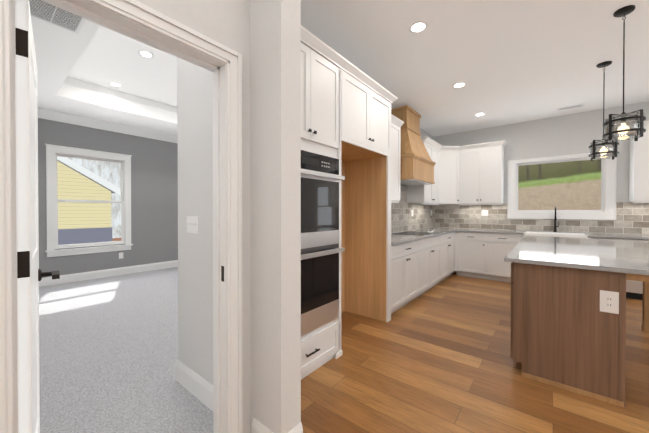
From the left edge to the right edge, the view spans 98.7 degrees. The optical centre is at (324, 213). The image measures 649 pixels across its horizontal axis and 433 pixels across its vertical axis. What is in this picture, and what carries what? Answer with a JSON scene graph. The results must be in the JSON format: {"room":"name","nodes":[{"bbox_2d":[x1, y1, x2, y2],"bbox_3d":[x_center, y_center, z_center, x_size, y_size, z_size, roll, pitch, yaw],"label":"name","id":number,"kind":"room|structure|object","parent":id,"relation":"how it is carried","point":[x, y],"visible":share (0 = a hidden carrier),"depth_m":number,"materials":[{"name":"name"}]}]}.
{"room":"kitchen","nodes":[
{"label":"kitchen","id":0,"kind":"room"},
{"bbox_2d":[38,118,177,277],"bbox_3d":[-3.749,-0.262,6.081,0.120,3.000,5.000,0,1,39],"label":"wall","id":1,"kind":"structure","parent":0,"point":[154,200],"depth_m":5.78,"materials":[{"name":"grey paint"}]},
{"bbox_2d":[45,144,132,256],"bbox_3d":[-4.384,-0.221,5.251,0.170,1.930,1.270,0,1,39],"label":"bedroom window","id":2,"kind":"structure","parent":1,"relation":"in","point":[53,152],"depth_m":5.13,"materials":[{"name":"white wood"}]},
{"bbox_2d":[38,107,177,143],"bbox_3d":[-3.621,-1.687,6.046,0.110,0.150,4.880,0,1,39],"label":"crown molding","id":3,"kind":"structure","parent":1,"relation":"attached to","point":[53,115],"depth_m":5.25,"materials":[{"name":"white wood"}]},
{"bbox_2d":[39,260,177,286],"bbox_3d":[-3.696,1.151,6.049,0.016,0.150,5.000,0,1,39],"label":"baseboard","id":4,"kind":"structure","parent":1,"relation":"attached to","point":[45,281],"depth_m":5.38,"materials":[{"name":"white wood"}]},
{"bbox_2d":[39,267,212,432],"bbox_3d":[-1.683,1.284,4.431,5.420,0.092,5.240,0,1,39],"label":"floor","id":5,"kind":"structure","parent":0,"point":[108,352],"depth_m":2.39,"materials":[{"name":"grey carpet"}]},
{"bbox_2d":[137,0,250,432],"bbox_3d":[-1.412,-0.222,0.385,0.120,3.000,3.050,0,1,39],"label":"wall","id":6,"kind":"structure","parent":0,"point":[226,23],"depth_m":1.50,"materials":[{"name":"white paint"}]},
{"bbox_2d":[15,0,59,432],"bbox_3d":[-1.260,0.252,1.230,0.719,2.000,0.205,0,1,39],"label":"bedroom door","id":7,"kind":"structure","parent":6,"relation":"in","point":[30,274],"depth_m":0.96,"materials":[{"name":"painted wood"},{"name":"oil rubbed bronze"}]},
{"bbox_2d":[0,0,242,432],"bbox_3d":[-0.769,0.220,1.170,0.151,2.105,0.883,0,1,39],"label":"door frame","id":8,"kind":"structure","parent":6,"relation":"attached to","point":[140,22],"depth_m":1.34,"materials":[{"name":"white wood"}]},
{"bbox_2d":[177,0,300,432],"bbox_3d":[-0.616,-0.232,1.791,1.140,3.000,0.140,0,1,39],"label":"wall","id":9,"kind":"structure","parent":0,"point":[275,191],"depth_m":1.48,"materials":[{"name":"white paint"}]},
{"bbox_2d":[187,216,198,233],"bbox_3d":[-0.922,0.077,1.939,0.167,0.118,0.016,0,1,39],"label":"light switch","id":10,"kind":"object","parent":9,"relation":"attached to","point":[192,224],"visible":1,"depth_m":1.93,"materials":[{"name":"white plastic"}]},
{"bbox_2d":[176,360,212,410],"bbox_3d":[-0.797,1.181,1.847,0.740,0.150,0.016,0,1,39],"label":"baseboard","id":11,"kind":"structure","parent":9,"relation":"attached to","point":[197,386],"depth_m":1.91,"materials":[{"name":"white wood"}]},
{"bbox_2d":[252,418,302,432],"bbox_3d":[-1.218,1.204,0.329,0.266,0.150,3.190,0,1,39],"label":"baseboard","id":12,"kind":"structure","parent":9,"relation":"attached to","point":[258,427],"depth_m":1.48,"materials":[{"name":"white wood"}]},
{"bbox_2d":[31,0,648,136],"bbox_3d":[0.367,-1.937,2.554,10.940,0.400,8.920,0,1,39],"label":"ceiling","id":13,"kind":"structure","parent":0,"point":[507,62],"depth_m":3.28,"materials":[{"name":"paint"}]},
{"bbox_2d":[29,0,85,33],"bbox_3d":[-2.302,-1.732,2.380,0.500,0.008,0.380,0,1,39],"label":"ceiling vent","id":14,"kind":"object","parent":13,"relation":"in","point":[53,15],"visible":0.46,"depth_m":2.45,"materials":[{"name":"white metal"}]},
{"bbox_2d":[109,82,121,86],"bbox_3d":[-3.322,-2.046,4.429,0.170,0.009,0.170,0,1,39],"label":"recessed light","id":15,"kind":"object","parent":13,"relation":"in","point":[114,84],"visible":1,"depth_m":4.42,"materials":[{"name":"white"}]},
{"bbox_2d":[138,50,153,57],"bbox_3d":[-2.290,-2.040,3.574,0.170,0.009,0.170,0,1,39],"label":"recessed light","id":16,"kind":"object","parent":13,"relation":"in","point":[146,54],"visible":1,"depth_m":3.57,"materials":[{"name":"white"}]},
{"bbox_2d":[409,21,427,32],"bbox_3d":[0.875,-1.733,2.597,0.170,0.009,0.170,0,1,39],"label":"recessed light","id":17,"kind":"object","parent":13,"relation":"in","point":[418,26],"visible":1,"depth_m":2.59,"materials":[{"name":"white"}]},
{"bbox_2d":[452,82,465,87],"bbox_3d":[1.834,-1.741,3.789,0.170,0.009,0.170,0,1,39],"label":"recessed light","id":18,"kind":"object","parent":13,"relation":"in","point":[460,85],"visible":1,"depth_m":3.79,"materials":[{"name":"white"}]},
{"bbox_2d":[557,103,584,110],"bbox_3d":[4.052,-1.748,4.585,0.340,0.008,0.140,0,1,39],"label":"ceiling vent","id":19,"kind":"object","parent":13,"relation":"in","point":[571,107],"visible":0.98,"depth_m":4.58,"materials":[{"name":"white metal"}]},
{"bbox_2d":[589,61,618,160],"bbox_3d":[3.252,-1.187,3.243,0.254,1.110,0.254,0,1,39],"label":"pendant light","id":20,"kind":"object","parent":13,"relation":"hanging from","point":[604,149],"visible":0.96,"depth_m":3.22,"materials":[{"name":"black metal"}]},
{"bbox_2d":[602,5,645,143],"bbox_3d":[2.562,-1.181,2.385,0.254,1.110,0.254,0,1,39],"label":"pendant light","id":21,"kind":"object","parent":13,"relation":"hanging from","point":[622,128],"visible":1,"depth_m":2.37,"materials":[{"name":"black metal"}]},
{"bbox_2d":[391,128,433,232],"bbox_3d":[0.746,-0.249,4.302,0.116,3.000,5.480,0,1,39],"label":"wall","id":22,"kind":"structure","parent":0,"point":[403,219],"depth_m":5.29,"materials":[{"name":"tile"}]},
{"bbox_2d":[391,114,403,202],"bbox_3d":[0.747,-0.762,3.913,0.374,1.210,0.936,0,1,39],"label":"upper cabinet","id":23,"kind":"object","parent":22,"relation":"attached to","point":[396,123],"visible":0.19,"depth_m":4.08,"materials":[{"name":"white wood"}]},
{"bbox_2d":[391,105,435,185],"bbox_3d":[1.421,-1.098,4.625,0.517,1.187,1.012,0,1,39],"label":"wood range hood","id":24,"kind":"object","parent":22,"relation":"attached to","point":[417,165],"visible":0.77,"depth_m":4.40,"materials":[{"name":"brown wood"}]},
{"bbox_2d":[407,140,442,203],"bbox_3d":[1.984,-0.763,5.463,0.361,1.130,0.982,0,1,39],"label":"upper cabinet","id":25,"kind":"object","parent":22,"relation":"attached to","point":[433,193],"depth_m":5.34,"materials":[{"name":"white wood"}]},
{"bbox_2d":[439,144,462,203],"bbox_3d":[2.555,-0.791,5.928,0.667,1.180,0.666,0,1,39],"label":"upper cabinet","id":26,"kind":"object","parent":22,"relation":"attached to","point":[452,155],"depth_m":5.75,"materials":[{"name":"white wood"}]},
{"bbox_2d":[301,272,648,432],"bbox_3d":[2.167,1.323,1.130,6.320,0.100,8.920,0,1,39],"label":"floor","id":27,"kind":"structure","parent":0,"point":[436,358],"depth_m":2.11,"materials":[{"name":"brown wood"}]},
{"bbox_2d":[301,25,345,378],"bbox_3d":[-0.361,-0.045,2.292,0.685,2.620,0.952,0,1,39],"label":"tall cabinet","id":28,"kind":"object","parent":27,"relation":"on","point":[322,63],"visible":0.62,"depth_m":2.26,"materials":[{"name":"painted wood"},{"name":"black metal"}]},
{"bbox_2d":[341,59,397,321],"bbox_3d":[0.266,-0.051,3.084,0.669,2.620,1.066,0,1,39],"label":"tall cabinet","id":29,"kind":"object","parent":27,"relation":"on","point":[367,101],"visible":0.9,"depth_m":3.28,"materials":[{"name":"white wood"}]},
{"bbox_2d":[391,241,422,313],"bbox_3d":[0.861,0.811,3.871,0.617,0.886,0.997,0,1,39],"label":"base cabinet","id":30,"kind":"object","parent":27,"relation":"on","point":[420,265],"depth_m":3.64,"materials":[{"name":"white wood"}]},
{"bbox_2d":[391,229,454,244],"bbox_3d":[1.455,0.348,4.584,0.645,0.030,2.858,0,1,39],"label":"countertop","id":31,"kind":"structure","parent":30,"relation":"on","point":[395,239],"depth_m":4.09,"materials":[{"name":"grey stone"}]},
{"bbox_2d":[391,231,434,235],"bbox_3d":[1.470,0.315,4.596,0.528,0.036,0.788,0,1,39],"label":"cooktop","id":32,"kind":"object","parent":31,"relation":"in","point":[408,233],"visible":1,"depth_m":4.57,"materials":[{"name":"black glass"}]},
{"bbox_2d":[423,237,442,292],"bbox_3d":[1.456,0.806,4.611,0.617,0.886,1.137,0,1,39],"label":"base cabinet","id":33,"kind":"object","parent":27,"relation":"on","point":[432,246],"depth_m":4.46,"materials":[{"name":"white wood"}]},
{"bbox_2d":[443,233,454,279],"bbox_3d":[2.049,0.801,5.348,0.617,0.886,0.988,0,1,39],"label":"base cabinet","id":34,"kind":"object","parent":27,"relation":"on","point":[448,238],"depth_m":5.20,"materials":[{"name":"white wood"}]},
{"bbox_2d":[455,231,489,279],"bbox_3d":[3.026,0.799,5.593,0.598,0.886,0.617,0,1,39],"label":"base cabinet","id":35,"kind":"object","parent":27,"relation":"on","point":[481,253],"depth_m":5.35,"materials":[{"name":"white wood"}]},
{"bbox_2d":[426,227,521,234],"bbox_3d":[2.972,0.341,5.615,1.717,0.030,0.645,0,1,39],"label":"countertop","id":36,"kind":"structure","parent":35,"relation":"on","point":[457,229],"depth_m":5.14,"materials":[{"name":"grey stone"}]},
{"bbox_2d":[523,231,587,237],"bbox_3d":[3.920,0.479,4.772,0.816,0.286,0.533,0,1,39],"label":"farmhouse sink","id":37,"kind":"object","parent":36,"relation":"in","point":[559,234],"visible":0.23,"depth_m":4.71,"materials":[{"name":"white ceramic"}]},
{"bbox_2d":[584,233,648,238],"bbox_3d":[4.852,0.351,4.103,1.469,0.030,0.645,0,1,39],"label":"countertop","id":38,"kind":"structure","parent":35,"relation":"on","point":[590,235],"depth_m":4.19,"materials":[{"name":"grey stone"}]},
{"bbox_2d":[553,206,558,231],"bbox_3d":[4.108,0.103,4.933,0.083,0.456,0.213,0,1,39],"label":"faucet","id":39,"kind":"object","parent":38,"relation":"on","point":[555,219],"visible":1,"depth_m":4.98,"materials":[{"name":"black metal"}]},
{"bbox_2d":[592,237,648,299],"bbox_3d":[4.545,0.810,4.338,0.592,0.881,0.635,0,1,39],"label":"dishwasher","id":40,"kind":"object","parent":38,"relation":"in","point":[634,289],"visible":0.08,"depth_m":4.05,"materials":[{"name":"silver metal"}]},
{"bbox_2d":[490,231,524,281],"bbox_3d":[3.412,0.801,5.283,0.627,0.886,0.617,0,1,39],"label":"base cabinet","id":41,"kind":"object","parent":27,"relation":"on","point":[500,245],"depth_m":5.07,"materials":[{"name":"white wood"}]},
{"bbox_2d":[510,263,648,406],"bbox_3d":[2.697,0.818,2.868,1.146,0.886,2.562,0,1,39],"label":"kitchen island","id":42,"kind":"object","parent":27,"relation":"on","point":[568,313],"depth_m":1.99,"materials":[{"name":"brown wood"}]},
{"bbox_2d":[504,235,648,274],"bbox_3d":[2.727,0.360,2.848,1.230,0.030,2.630,0,1,39],"label":"island countertop","id":43,"kind":"structure","parent":42,"relation":"on","point":[629,257],"depth_m":2.37,"materials":[{"name":"grey stone"}]},
{"bbox_2d":[434,101,648,234],"bbox_3d":[4.920,-0.251,4.542,6.320,3.000,0.136,0,1,39],"label":"wall","id":44,"kind":"structure","parent":0,"point":[574,133],"depth_m":5.08,"materials":[{"name":"tile"}]},
{"bbox_2d":[481,210,487,215],"bbox_3d":[3.308,-0.010,5.746,0.121,0.118,0.008,0,1,39],"label":"outlet","id":45,"kind":"object","parent":44,"relation":"attached to","point":[484,212],"visible":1,"depth_m":5.75,"materials":[{"name":"white plastic"}]},
{"bbox_2d":[463,140,506,203],"bbox_3d":[3.143,-0.789,5.651,0.805,1.180,0.360,0,1,39],"label":"upper cabinet","id":46,"kind":"object","parent":44,"relation":"attached to","point":[472,174],"depth_m":5.49,"materials":[{"name":"white wood"}]},
{"bbox_2d":[507,153,616,219],"bbox_3d":[4.231,-0.468,5.073,1.494,1.139,0.148,0,1,39],"label":"kitchen window","id":47,"kind":"structure","parent":44,"relation":"in","point":[607,211],"depth_m":4.93,"materials":[{"name":"white wood"}]},
{"bbox_2d":[629,120,648,202],"bbox_3d":[5.167,-0.762,4.016,1.104,1.210,0.374,0,1,39],"label":"upper cabinet","id":48,"kind":"object","parent":44,"relation":"attached to","point":[639,171],"visible":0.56,"depth_m":4.19,"materials":[{"name":"white wood"}]},
{"label":"outside","id":49,"kind":"structure","parent":0,"visible":0},
{"bbox_2d":[518,159,600,209],"bbox_3d":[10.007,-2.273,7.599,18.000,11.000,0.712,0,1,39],"label":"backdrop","id":50,"kind":"structure","parent":49,"point":[563,190],"depth_m":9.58,"materials":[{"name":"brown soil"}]}
]}

